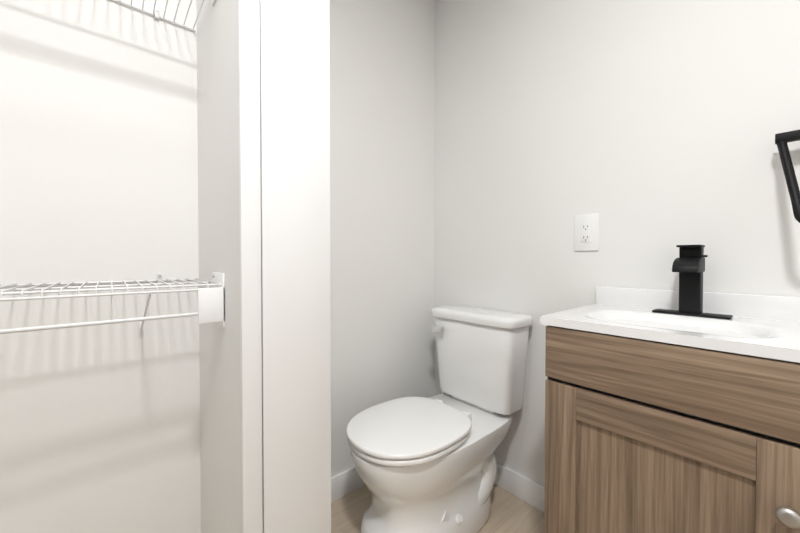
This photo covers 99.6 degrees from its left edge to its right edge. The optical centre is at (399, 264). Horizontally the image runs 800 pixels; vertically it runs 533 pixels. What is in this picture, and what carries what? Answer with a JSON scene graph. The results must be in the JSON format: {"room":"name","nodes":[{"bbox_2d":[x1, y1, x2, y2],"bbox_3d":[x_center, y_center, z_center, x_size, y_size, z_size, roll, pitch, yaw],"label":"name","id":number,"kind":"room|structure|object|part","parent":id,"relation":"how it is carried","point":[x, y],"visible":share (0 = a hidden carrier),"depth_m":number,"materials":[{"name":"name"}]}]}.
{"room":"bathroom","nodes":[
{"label":"bathroom","id":0,"kind":"room"},
{"bbox_2d":[0,0,434,532],"bbox_3d":[-0.723,-0.213,1.081,2.500,2.400,0.100,-1,1,-41],"label":"wall","id":1,"kind":"structure","parent":0,"point":[99,428],"depth_m":0.99,"materials":[{"name":"paint"}]},
{"bbox_2d":[0,272,224,335],"bbox_3d":[-0.847,0.118,0.700,0.808,0.189,0.324,-1,1,-41],"label":"wire shelf","id":2,"kind":"object","parent":1,"relation":"attached to","point":[211,304],"visible":1,"depth_m":0.79,"materials":[{"name":"metal"}]},
{"bbox_2d":[113,0,215,31],"bbox_3d":[-0.848,-0.665,0.690,0.808,0.187,0.320,-1,1,-41],"label":"wire shelf","id":3,"kind":"object","parent":1,"relation":"attached to","point":[155,13],"visible":1,"depth_m":0.99,"materials":[{"name":"metal"}]},
{"bbox_2d":[331,467,363,502],"bbox_3d":[-0.145,0.930,1.519,0.877,0.100,0.016,-1,1,-41],"label":"baseboard","id":4,"kind":"structure","parent":1,"relation":"attached to","point":[348,481],"depth_m":1.44,"materials":[{"name":"paint"}]},
{"bbox_2d":[196,0,262,532],"bbox_3d":[-0.416,-0.212,0.979,0.215,2.400,0.455,-1,1,-41],"label":"wall","id":5,"kind":"structure","parent":0,"point":[218,224],"depth_m":0.88,"materials":[{"name":"paint"}]},
{"bbox_2d":[238,0,330,532],"bbox_3d":[-0.264,-0.209,0.801,0.218,2.399,0.014,-1,1,-41],"label":"door frame","id":6,"kind":"structure","parent":5,"relation":"attached to","point":[284,120],"depth_m":0.80,"materials":[{"name":"paint"}]},
{"bbox_2d":[331,484,543,532],"bbox_3d":[0.045,1.025,0.207,2.500,0.050,2.455,-1,1,-41],"label":"floor","id":7,"kind":"structure","parent":0,"point":[510,513],"depth_m":1.33,"materials":[{"name":"wood"}]},
{"bbox_2d":[346,305,532,532],"bbox_3d":[0.136,0.592,1.291,0.726,0.784,0.436,-1,1,-41],"label":"toilet","id":8,"kind":"object","parent":7,"relation":"on","point":[424,465],"visible":1,"depth_m":1.22,"materials":[{"name":"ceramic"}]},
{"bbox_2d":[540,245,799,532],"bbox_3d":[0.694,0.468,0.865,0.444,1.044,0.504,-1,1,-41],"label":"bathroom vanity","id":9,"kind":"object","parent":7,"relation":"on","point":[672,411],"visible":1,"depth_m":0.75,"materials":[{"name":"brown wood"}]},
{"bbox_2d":[652,245,732,319],"bbox_3d":[0.789,0.043,0.925,0.113,0.194,0.166,-1,1,-41],"label":"faucet","id":10,"kind":"object","parent":9,"relation":"on","point":[690,264],"depth_m":0.93,"materials":[{"name":"black metal"}]},
{"bbox_3d":[0.666,0.429,0.579,0.032,0.033,0.033,-1,1,-41],"label":"knob","id":11,"kind":"part","parent":9,"relation":"part of","materials":[{"name":"silver metal"}]},
{"bbox_2d":[434,0,799,485],"bbox_3d":[0.987,-0.211,0.932,0.100,2.400,2.355,-1,1,-41],"label":"wall","id":12,"kind":"structure","parent":0,"point":[647,130],"depth_m":1.18,"materials":[{"name":"paint"}]},
{"bbox_2d":[494,461,544,512],"bbox_3d":[0.448,0.931,1.491,0.013,0.100,0.771,-1,1,-41],"label":"baseboard","id":13,"kind":"structure","parent":12,"relation":"attached to","point":[509,480],"depth_m":1.41,"materials":[{"name":"paint"}]},
{"bbox_2d":[574,213,598,250],"bbox_3d":[0.670,-0.116,1.219,0.009,0.132,0.082,-1,1,-41],"label":"electrical outlet","id":14,"kind":"object","parent":12,"relation":"attached to","point":[586,232],"visible":1,"depth_m":1.21,"materials":[{"name":"plastic"}]},
{"bbox_2d":[775,129,799,222],"bbox_3d":[0.976,-0.209,0.761,0.139,0.246,0.180,-1,1,-41],"label":"towel ring","id":15,"kind":"object","parent":12,"relation":"attached to","point":[783,139],"visible":1,"depth_m":0.80,"materials":[{"name":"black metal"}]}
]}

